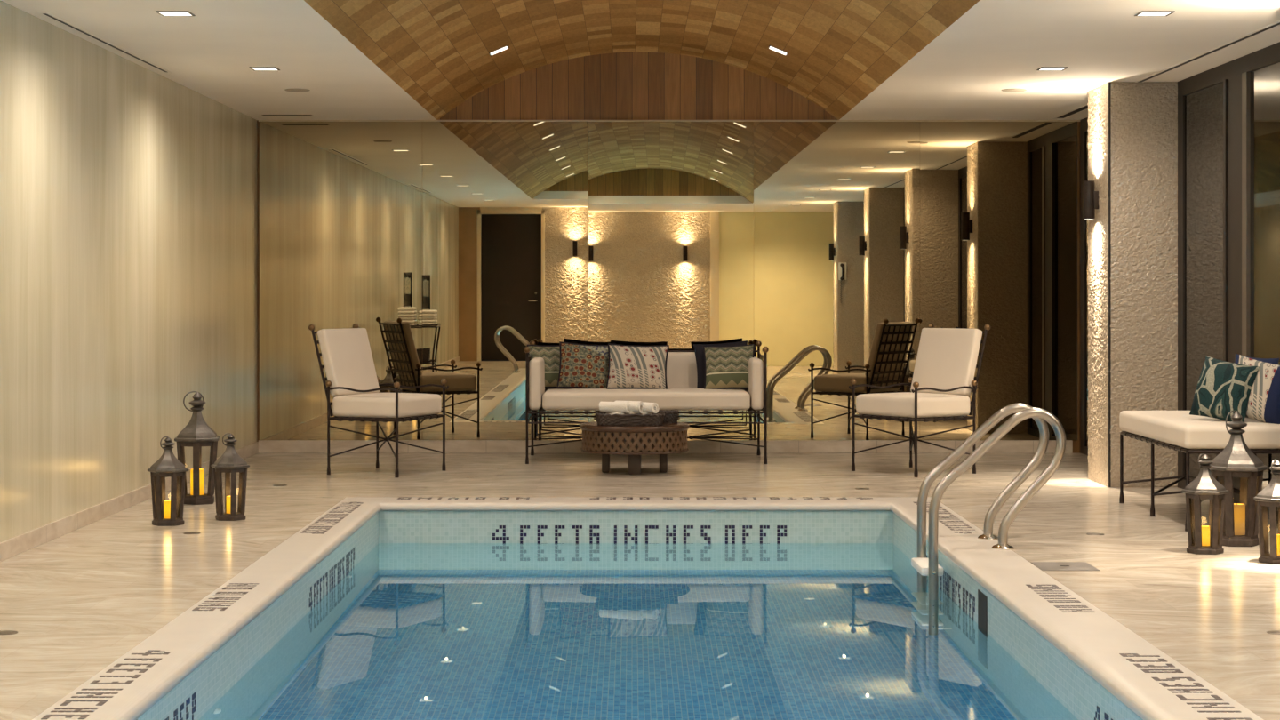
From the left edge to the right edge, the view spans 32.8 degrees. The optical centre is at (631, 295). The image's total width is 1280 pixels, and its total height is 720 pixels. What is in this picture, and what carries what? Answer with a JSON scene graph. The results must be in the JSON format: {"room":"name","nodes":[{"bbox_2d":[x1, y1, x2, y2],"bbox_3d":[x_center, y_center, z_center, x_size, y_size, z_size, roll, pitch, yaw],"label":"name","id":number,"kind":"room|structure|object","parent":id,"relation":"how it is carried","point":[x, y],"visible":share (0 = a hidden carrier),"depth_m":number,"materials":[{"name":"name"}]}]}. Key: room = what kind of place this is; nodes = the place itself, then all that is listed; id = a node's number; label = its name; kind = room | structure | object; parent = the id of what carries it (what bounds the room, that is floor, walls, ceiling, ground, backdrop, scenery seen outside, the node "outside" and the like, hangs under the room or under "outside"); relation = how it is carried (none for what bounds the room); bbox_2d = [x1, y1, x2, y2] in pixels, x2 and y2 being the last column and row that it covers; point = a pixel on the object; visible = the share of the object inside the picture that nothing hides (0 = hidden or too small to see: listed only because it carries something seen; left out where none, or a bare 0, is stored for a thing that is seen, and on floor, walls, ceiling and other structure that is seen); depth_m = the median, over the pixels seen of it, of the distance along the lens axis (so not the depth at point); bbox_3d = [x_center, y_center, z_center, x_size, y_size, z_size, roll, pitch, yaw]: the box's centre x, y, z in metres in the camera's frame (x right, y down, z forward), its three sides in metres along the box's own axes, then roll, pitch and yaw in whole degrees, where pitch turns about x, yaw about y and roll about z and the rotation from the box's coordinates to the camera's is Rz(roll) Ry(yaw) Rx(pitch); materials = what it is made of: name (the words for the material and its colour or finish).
{"room":"indoor swimming pool","nodes":[
{"label":"indoor swimming pool","id":0,"kind":"room"},
{"bbox_2d":[0,0,256,542],"bbox_3d":[-3.005,-0.058,7.100,0.150,2.820,20.100,0,0,0],"label":"wall","id":1,"kind":"structure","parent":0,"point":[128,192],"depth_m":12.15,"materials":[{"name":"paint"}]},
{"bbox_2d":[0,441,258,561],"bbox_3d":[-2.923,1.190,7.100,0.014,0.085,19.800,0,0,0],"label":"baseboard","id":2,"kind":"structure","parent":1,"relation":"attached to","point":[19,544],"depth_m":11.59,"materials":[{"name":"stone"}]},
{"bbox_2d":[0,453,1279,719],"bbox_3d":[0.385,1.292,7.100,6.630,0.120,19.800,0,0,0],"label":"floor","id":3,"kind":"structure","parent":0,"point":[77,601],"depth_m":10.99,"materials":[{"name":"tile"}]},
{"bbox_2d":[0,630,17,634],"bbox_3d":[-2.285,1.230,7.940,0.090,0.003,0.090,0,0,0],"label":"floor drain","id":4,"kind":"object","parent":3,"relation":"on","point":[4,632],"visible":1,"depth_m":7.93,"materials":[{"name":"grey metal"}]},
{"bbox_2d":[147,436,188,526],"bbox_3d":[-2.490,0.995,11.690,0.190,0.475,0.220,0,0,-34],"label":"lantern","id":5,"kind":"object","parent":3,"relation":"on","point":[168,465],"visible":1,"depth_m":11.65,"materials":[{"name":"brown metal"}]},
{"bbox_2d":[163,500,170,518],"bbox_3d":[-2.490,1.149,11.690,0.044,0.097,0.044,0,0,0],"label":"candle","id":6,"kind":"object","parent":5,"relation":"on","point":[166,503],"visible":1,"depth_m":11.67,"materials":[{"name":"wax"}]},
{"bbox_2d":[183,531,200,534],"bbox_3d":[-2.275,1.230,11.260,0.090,0.003,0.090,0,0,0],"label":"floor drain","id":7,"kind":"object","parent":3,"relation":"on","point":[190,532],"visible":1,"depth_m":11.26,"materials":[{"name":"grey metal"}]},
{"bbox_2d":[174,391,220,504],"bbox_3d":[-2.575,0.900,12.900,0.260,0.664,0.300,0,0,-8],"label":"lantern","id":8,"kind":"object","parent":3,"relation":"on","point":[197,433],"visible":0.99,"depth_m":12.83,"materials":[{"name":"brown metal"}]},
{"bbox_2d":[190,468,204,495],"bbox_3d":[-2.575,1.104,12.900,0.080,0.154,0.080,0,0,0],"label":"candle","id":9,"kind":"object","parent":8,"relation":"on","point":[201,470],"visible":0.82,"depth_m":12.87,"materials":[{"name":"wax"}]},
{"bbox_2d":[211,432,249,520],"bbox_3d":[-2.205,0.995,11.960,0.190,0.475,0.220,0,0,-22],"label":"lantern","id":10,"kind":"object","parent":3,"relation":"on","point":[229,461],"visible":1,"depth_m":11.92,"materials":[{"name":"brown metal"}]},
{"bbox_2d":[226,496,230,513],"bbox_3d":[-2.205,1.149,11.960,0.044,0.097,0.044,0,0,0],"label":"candle","id":11,"kind":"object","parent":10,"relation":"on","point":[228,497],"visible":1,"depth_m":11.94,"materials":[{"name":"wax"}]},
{"bbox_2d":[308,323,448,477],"bbox_3d":[-1.765,0.717,15.140,0.762,1.031,0.689,0,0,24],"label":"armchair","id":12,"kind":"object","parent":3,"relation":"on","point":[353,381],"visible":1,"depth_m":15.01,"materials":[{"name":"fabric"}]},
{"bbox_2d":[317,328,379,397],"bbox_3d":[-1.981,0.468,15.237,0.182,0.468,0.565,0,0,24],"label":"cushion","id":13,"kind":"object","parent":12,"relation":"on","point":[347,356],"depth_m":15.15,"materials":[{"name":"beige fabric"}]},
{"bbox_2d":[332,392,441,417],"bbox_3d":[-1.695,0.760,15.108,0.528,0.151,0.625,0,0,24],"label":"seat cushion","id":14,"kind":"object","parent":12,"relation":"on","point":[344,404],"depth_m":14.88,"materials":[{"name":"beige fabric"}]},
{"bbox_2d":[579,421,689,474],"bbox_3d":[0.018,1.062,15.130,0.766,0.340,0.766,0,0,0],"label":"coffee table","id":15,"kind":"object","parent":3,"relation":"on","point":[665,439],"visible":0.95,"depth_m":14.84,"materials":[{"name":"brown wood"}]},
{"bbox_2d":[594,411,664,425],"bbox_3d":[-0.015,0.849,14.980,0.481,0.084,0.312,0,0,0],"label":"woven basket","id":16,"kind":"object","parent":15,"relation":"on","point":[657,419],"visible":0.99,"depth_m":14.84,"materials":[{"name":"black wicker"}]},
{"bbox_2d":[605,411,623,415],"bbox_3d":[-0.118,0.839,14.991,0.079,0.081,0.158,0,0,-28],"label":"rolled towel","id":17,"kind":"object","parent":16,"relation":"in","point":[620,412],"visible":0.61,"depth_m":14.94,"materials":[{"name":"white fabric"}]},
{"bbox_2d":[599,401,629,413],"bbox_3d":[-0.116,0.771,14.983,0.218,0.074,0.074,0,0,26],"label":"rolled towel","id":18,"kind":"object","parent":17,"relation":"on","point":[604,406],"visible":1,"depth_m":14.96,"materials":[{"name":"white fabric"}]},
{"bbox_2d":[623,411,636,414],"bbox_3d":[-0.023,0.838,14.991,0.076,0.081,0.158,0,0,-28],"label":"rolled towel","id":19,"kind":"object","parent":16,"relation":"in","point":[629,412],"visible":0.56,"depth_m":14.93,"materials":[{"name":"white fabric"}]},
{"bbox_2d":[615,400,643,413],"bbox_3d":[-0.021,0.769,14.978,0.218,0.083,0.079,0,0,34],"label":"rolled towel","id":20,"kind":"object","parent":19,"relation":"on","point":[636,406],"visible":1,"depth_m":14.92,"materials":[{"name":"white fabric"}]},
{"bbox_3d":[0.073,0.838,14.989,0.082,0.078,0.158,0,0,-28],"label":"rolled towel","id":21,"kind":"object","parent":16,"relation":"in","visible":0},
{"bbox_2d":[642,401,659,413],"bbox_3d":[0.086,0.773,14.976,0.218,0.073,0.077,0,0,44],"label":"rolled towel","id":22,"kind":"object","parent":21,"relation":"on","point":[649,407],"visible":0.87,"depth_m":14.91,"materials":[{"name":"white fabric"}]},
{"bbox_2d":[658,409,678,423],"bbox_3d":[0.255,0.848,15.200,0.135,0.087,0.121,0,0,0],"label":"woven basket","id":23,"kind":"object","parent":15,"relation":"on","point":[671,416],"visible":0.74,"depth_m":15.15,"materials":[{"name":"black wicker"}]},
{"bbox_2d":[523,340,768,463],"bbox_3d":[0.104,0.791,16.320,1.788,0.882,0.908,0,0,0],"label":"sofa","id":24,"kind":"object","parent":3,"relation":"on","point":[682,393],"visible":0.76,"depth_m":15.91,"materials":[{"name":"fabric"}]},
{"bbox_2d":[528,357,544,409],"bbox_3d":[-0.707,0.655,16.315,0.095,0.370,0.830,0,0,0],"label":"cushion","id":25,"kind":"object","parent":24,"relation":"on","point":[537,364],"depth_m":15.91,"materials":[{"name":"beige fabric"}]},
{"bbox_2d":[527,344,559,388],"bbox_3d":[-0.609,0.544,16.540,0.377,0.338,0.140,0,0,-8],"label":"throw pillow","id":26,"kind":"object","parent":24,"relation":"on","point":[550,355],"visible":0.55,"depth_m":16.50,"materials":[{"name":"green fabric"}]},
{"bbox_2d":[556,341,608,388],"bbox_3d":[-0.352,0.539,16.429,0.440,0.377,0.154,0,0,-7],"label":"throw pillow","id":27,"kind":"object","parent":24,"relation":"on","point":[581,365],"visible":0.99,"depth_m":16.38,"materials":[{"name":"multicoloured fabric"}]},
{"bbox_2d":[606,343,669,389],"bbox_3d":[0.042,0.542,16.350,0.464,0.356,0.158,0,0,6],"label":"throw pillow","id":28,"kind":"object","parent":24,"relation":"on","point":[630,367],"visible":1,"depth_m":16.30,"materials":[{"name":"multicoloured fabric"}]},
{"bbox_2d":[544,352,745,391],"bbox_3d":[0.104,0.637,16.689,1.540,0.400,0.095,0,0,0],"label":"cushion","id":29,"kind":"object","parent":24,"relation":"on","point":[681,366],"depth_m":16.64,"materials":[{"name":"beige fabric"}]},
{"bbox_2d":[542,387,750,410],"bbox_3d":[0.104,0.774,16.285,1.520,0.143,0.760,0,0,0],"label":"seat cushion","id":30,"kind":"object","parent":24,"relation":"on","point":[671,398],"depth_m":15.91,"materials":[{"name":"beige fabric"}]},
{"bbox_2d":[693,340,747,388],"bbox_3d":[0.686,0.537,16.509,0.432,0.382,0.130,0,0,-5],"label":"throw pillow","id":31,"kind":"object","parent":24,"relation":"on","point":[698,348],"visible":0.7,"depth_m":16.50,"materials":[{"name":"black fabric"}]},
{"bbox_2d":[703,344,754,389],"bbox_3d":[0.733,0.545,16.380,0.406,0.351,0.147,0,0,5],"label":"throw pillow","id":32,"kind":"object","parent":24,"relation":"on","point":[726,367],"visible":0.87,"depth_m":16.34,"materials":[{"name":"green fabric"}]},
{"bbox_2d":[745,356,763,409],"bbox_3d":[0.921,0.655,16.315,0.095,0.370,0.830,0,0,0],"label":"cushion","id":33,"kind":"object","parent":24,"relation":"on","point":[755,393],"depth_m":15.91,"materials":[{"name":"beige fabric"}]},
{"bbox_2d":[32,496,1263,719],"bbox_3d":[0.046,1.921,6.815,3.574,1.382,12.910,0,0,0],"label":"swimming pool","id":34,"kind":"object","parent":3,"relation":"in","point":[377,608],"visible":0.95,"depth_m":9.35,"materials":[{"name":"liquid"}]},
{"bbox_2d":[911,403,1065,599],"bbox_3d":[1.758,1.515,10.800,0.701,1.935,0.539,0,0,0],"label":"pool ladder","id":35,"kind":"object","parent":34,"relation":"attached to","point":[925,566],"visible":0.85,"depth_m":10.58,"materials":[{"name":"metal"}]},
{"bbox_2d":[848,323,990,477],"bbox_3d":[2.016,0.717,15.191,0.762,1.031,0.689,0,0,-35],"label":"armchair","id":36,"kind":"object","parent":3,"relation":"on","point":[943,380],"visible":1,"depth_m":15.13,"materials":[{"name":"fabric"}]},
{"bbox_2d":[856,392,969,417],"bbox_3d":[1.953,0.760,15.147,0.528,0.151,0.625,0,0,-35],"label":"seat cushion","id":37,"kind":"object","parent":36,"relation":"on","point":[905,404],"depth_m":14.95,"materials":[{"name":"beige fabric"}]},
{"bbox_2d":[910,328,982,396],"bbox_3d":[2.210,0.468,15.327,0.182,0.468,0.565,0,0,-35],"label":"cushion","id":38,"kind":"object","parent":36,"relation":"on","point":[947,358],"depth_m":15.26,"materials":[{"name":"beige fabric"}]},
{"bbox_2d":[1030,561,1099,570],"bbox_3d":[1.963,1.230,9.880,0.256,0.005,0.300,0,0,0],"label":"lid","id":39,"kind":"object","parent":3,"relation":"on","point":[1043,565],"visible":1,"depth_m":9.86,"materials":[{"name":"beige stone"}]},
{"bbox_2d":[1086,532,1103,535],"bbox_3d":[2.387,1.230,11.220,0.090,0.003,0.090,0,0,0],"label":"floor drain","id":40,"kind":"object","parent":3,"relation":"on","point":[1090,533],"visible":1,"depth_m":11.21,"materials":[{"name":"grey metal"}]},
{"bbox_2d":[1087,81,1177,487],"bbox_3d":[3.331,-0.067,14.290,0.557,2.598,0.654,0,0,0],"label":"stone pillar","id":41,"kind":"structure","parent":3,"relation":"on","point":[1132,126],"depth_m":13.97,"materials":[{"name":"beige stone"}]},
{"bbox_2d":[1082,180,1099,219],"bbox_3d":[3.010,-0.623,14.290,0.100,0.252,0.076,0,0,0],"label":"wall sconce","id":42,"kind":"object","parent":41,"relation":"attached to","point":[1090,196],"visible":1,"depth_m":14.26,"materials":[{"name":"brown metal"}]},
{"bbox_2d":[1119,410,1279,531],"bbox_3d":[3.185,0.952,12.130,0.600,0.561,1.570,0,0,0],"label":"bench","id":43,"kind":"object","parent":3,"relation":"on","point":[1188,434],"visible":0.75,"depth_m":11.62,"materials":[{"name":"fabric"}]},
{"bbox_2d":[1119,410,1279,448],"bbox_3d":[3.185,0.739,12.130,0.600,0.136,1.570,0,0,0],"label":"seat cushion","id":44,"kind":"object","parent":43,"relation":"on","point":[1180,428],"depth_m":11.54,"materials":[{"name":"beige fabric"}]},
{"bbox_2d":[1189,355,1259,422],"bbox_3d":[3.174,0.512,11.672,0.204,0.371,0.363,0,0,-37],"label":"throw pillow","id":45,"kind":"object","parent":43,"relation":"on","point":[1222,388],"visible":0.94,"depth_m":11.60,"materials":[{"name":"teal fabric"}]},
{"bbox_2d":[1235,353,1279,364],"bbox_3d":[3.385,0.502,11.869,0.286,0.359,0.114,0,0,39],"label":"throw pillow","id":46,"kind":"object","parent":43,"relation":"on","point":[1275,361],"visible":0.09,"depth_m":11.83,"materials":[{"name":"blue fabric"}]},
{"bbox_2d":[1238,354,1279,423],"bbox_3d":[3.347,0.511,11.607,0.394,0.380,0.158,0,0,42],"label":"throw pillow","id":47,"kind":"object","parent":43,"relation":"on","point":[1264,399],"visible":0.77,"depth_m":11.53,"materials":[{"name":"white fabric"}]},
{"bbox_2d":[1181,453,1229,554],"bbox_3d":[2.740,0.995,10.410,0.190,0.475,0.220,0,0,-20],"label":"lantern","id":48,"kind":"object","parent":3,"relation":"on","point":[1204,486],"visible":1,"depth_m":10.37,"materials":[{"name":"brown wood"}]},
{"bbox_2d":[1201,525,1209,545],"bbox_3d":[2.740,1.149,10.410,0.044,0.097,0.044,0,0,0],"label":"candle","id":49,"kind":"object","parent":48,"relation":"on","point":[1205,529],"visible":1,"depth_m":10.39,"materials":[{"name":"wax"}]},
{"bbox_2d":[1177,41,1279,522],"bbox_3d":[3.564,-0.068,12.110,0.152,2.600,3.720,0,0,0],"label":"window","id":50,"kind":"structure","parent":3,"relation":"on","point":[1228,113],"depth_m":12.79,"materials":[{"name":"black glass"}]},
{"bbox_2d":[1208,410,1267,546],"bbox_3d":[2.985,0.900,10.750,0.260,0.664,0.300,0,0,-25],"label":"lantern","id":51,"kind":"object","parent":3,"relation":"on","point":[1236,460],"visible":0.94,"depth_m":10.67,"materials":[{"name":"brown metal"}]},
{"bbox_2d":[1233,503,1245,535],"bbox_3d":[2.985,1.104,10.750,0.080,0.154,0.080,0,0,0],"label":"candle","id":52,"kind":"object","parent":51,"relation":"on","point":[1239,508],"visible":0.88,"depth_m":10.71,"materials":[{"name":"wax"}]},
{"bbox_2d":[1253,459,1279,564],"bbox_3d":[2.975,0.995,10.040,0.190,0.475,0.220,0,0,-30],"label":"lantern","id":53,"kind":"object","parent":3,"relation":"on","point":[1269,496],"visible":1,"depth_m":10.01,"materials":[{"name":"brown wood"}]},
{"bbox_2d":[1276,533,1279,555],"bbox_3d":[2.975,1.149,10.040,0.044,0.097,0.044,0,0,0],"label":"candle","id":54,"kind":"object","parent":53,"relation":"on","point":[1277,534],"visible":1,"depth_m":10.02,"materials":[{"name":"wax"}]},
{"bbox_2d":[1266,630,1279,634],"bbox_3d":[2.360,1.230,7.940,0.090,0.003,0.090,0,0,0],"label":"floor drain","id":55,"kind":"object","parent":3,"relation":"on","point":[1273,632],"visible":1,"depth_m":7.93,"materials":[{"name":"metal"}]},
{"bbox_2d":[0,0,1279,119],"bbox_3d":[0.385,-1.675,7.115,6.630,0.614,19.830,0,0,0],"label":"ceiling","id":56,"kind":"structure","parent":0,"point":[357,60],"depth_m":13.22,"materials":[{"name":"paint"}]},
{"bbox_2d":[37,11,171,72],"bbox_3d":[-2.850,-1.366,11.950,0.046,0.004,2.860,0,0,0],"label":"air slot","id":57,"kind":"object","parent":56,"relation":"attached to","point":[44,13],"visible":1,"depth_m":11.67,"materials":[{"name":"paint"}]},
{"bbox_2d":[155,10,195,15],"bbox_3d":[-2.215,-1.366,10.570,0.160,0.004,0.160,0,0,0],"label":"recessed light","id":58,"kind":"object","parent":56,"relation":"in","point":[161,12],"visible":1,"depth_m":10.56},
{"bbox_2d":[248,66,279,70],"bbox_3d":[-2.215,-1.366,13.140,0.160,0.004,0.160,0,0,0],"label":"recessed light","id":59,"kind":"object","parent":56,"relation":"in","point":[252,68],"visible":1,"depth_m":13.11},
{"bbox_2d":[261,114,312,116],"bbox_3d":[-2.620,-1.365,16.550,0.380,0.005,0.100,0,0,0],"label":"ceiling vent","id":60,"kind":"object","parent":56,"relation":"in","point":[261,115],"visible":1,"depth_m":16.51,"materials":[{"name":"black metal"}]},
{"bbox_2d":[284,88,310,92],"bbox_3d":[-2.230,-1.363,14.510,0.166,0.009,0.166,0,0,0],"label":"ceiling speaker","id":61,"kind":"object","parent":56,"relation":"attached to","point":[286,90],"visible":1,"depth_m":14.46},
{"bbox_2d":[488,45,509,55],"bbox_3d":[-0.928,-1.708,15.200,0.135,0.058,0.144,0,0,0],"label":"recessed light","id":62,"kind":"object","parent":56,"relation":"in","point":[501,49],"visible":1,"depth_m":15.17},
{"bbox_2d":[768,45,788,55],"bbox_3d":[1.021,-1.708,15.200,0.135,0.058,0.144,0,0,0],"label":"recessed light","id":63,"kind":"object","parent":56,"relation":"in","point":[775,49],"visible":1,"depth_m":15.17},
{"bbox_2d":[1001,88,1026,92],"bbox_3d":[2.545,-1.363,14.510,0.166,0.009,0.166,0,0,0],"label":"ceiling light","id":64,"kind":"object","parent":56,"relation":"attached to","point":[1004,90],"visible":1,"depth_m":14.46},
{"bbox_2d":[1036,66,1068,70],"bbox_3d":[2.535,-1.366,13.140,0.160,0.004,0.160,0,0,0],"label":"recessed light","id":65,"kind":"object","parent":56,"relation":"in","point":[1041,68],"visible":1,"depth_m":13.11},
{"bbox_2d":[1054,104,1087,118],"bbox_3d":[3.300,-1.366,15.950,0.084,0.004,1.760,0,0,0],"label":"air slot","id":66,"kind":"object","parent":56,"relation":"attached to","point":[1084,107],"visible":0.57,"depth_m":16.27,"materials":[{"name":"paint"}]},
{"bbox_2d":[1134,10,1175,15],"bbox_3d":[2.535,-1.366,10.570,0.160,0.004,0.160,0,0,0],"label":"recessed light","id":67,"kind":"object","parent":56,"relation":"in","point":[1142,12],"visible":1,"depth_m":10.55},
{"bbox_2d":[1135,20,1279,82],"bbox_3d":[3.255,-1.366,12.200,0.054,0.004,3.860,0,0,0],"label":"air slot","id":68,"kind":"object","parent":56,"relation":"attached to","point":[1276,24],"visible":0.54,"depth_m":12.17,"materials":[{"name":"paint"}]},
{"bbox_2d":[256,51,1079,453],"bbox_3d":[0.385,-0.383,17.115,6.630,3.470,0.170,0,0,0],"label":"wall","id":69,"kind":"structure","parent":0,"point":[631,85],"depth_m":17.03,"materials":[{"name":"brown wood"}]},
{"bbox_2d":[259,121,422,439],"bbox_3d":[-2.274,-0.111,17.008,1.270,2.489,0.009,0,0,0],"label":"mirror panel","id":70,"kind":"object","parent":69,"relation":"attached to","point":[340,203],"visible":1,"depth_m":17.00,"materials":[{"name":"brown mirror"}]},
{"bbox_2d":[422,121,587,439],"bbox_3d":[-0.991,-0.111,17.007,1.293,2.489,0.010,0,0,0],"label":"mirror panel","id":71,"kind":"object","parent":69,"relation":"attached to","point":[505,204],"visible":0.86,"depth_m":17.00,"materials":[{"name":"brown mirror"}]},
{"bbox_2d":[258,440,1072,453],"bbox_3d":[0.262,1.183,17.014,6.356,0.097,0.028,0,0,0],"label":"baseboard","id":72,"kind":"structure","parent":69,"relation":"attached to","point":[265,446],"depth_m":17.00,"materials":[{"name":"stone"}]},
{"bbox_2d":[258,120,1079,121],"bbox_3d":[0.300,-1.362,17.014,6.432,0.012,0.028,0,0,0],"label":"trim","id":73,"kind":"structure","parent":69,"relation":"attached to","point":[259,120],"depth_m":17.00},
{"bbox_2d":[588,121,753,439],"bbox_3d":[0.304,-0.111,17.010,1.292,2.489,0.008,0,0,0],"label":"mirror panel","id":74,"kind":"object","parent":69,"relation":"attached to","point":[671,204],"visible":0.79,"depth_m":17.01,"materials":[{"name":"mirror"}]},
{"bbox_2d":[753,121,919,439],"bbox_3d":[1.600,-0.111,17.010,1.296,2.489,0.007,0,0,0],"label":"mirror panel","id":75,"kind":"object","parent":69,"relation":"attached to","point":[836,204],"visible":0.86,"depth_m":17.01,"materials":[{"name":"mirror"}]},
{"bbox_2d":[920,121,1077,439],"bbox_3d":[2.865,-0.111,17.011,1.229,2.489,0.009,0,0,0],"label":"mirror panel","id":76,"kind":"object","parent":69,"relation":"attached to","point":[998,200],"visible":0.79,"depth_m":17.01,"materials":[{"name":"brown mirror"}]},
{"bbox_2d":[1080,117,1087,455],"bbox_3d":[3.564,-0.068,15.805,0.152,2.600,2.390,0,0,0],"label":"window","id":77,"kind":"structure","parent":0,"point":[1084,123],"depth_m":16.87,"materials":[{"name":"black glass"}]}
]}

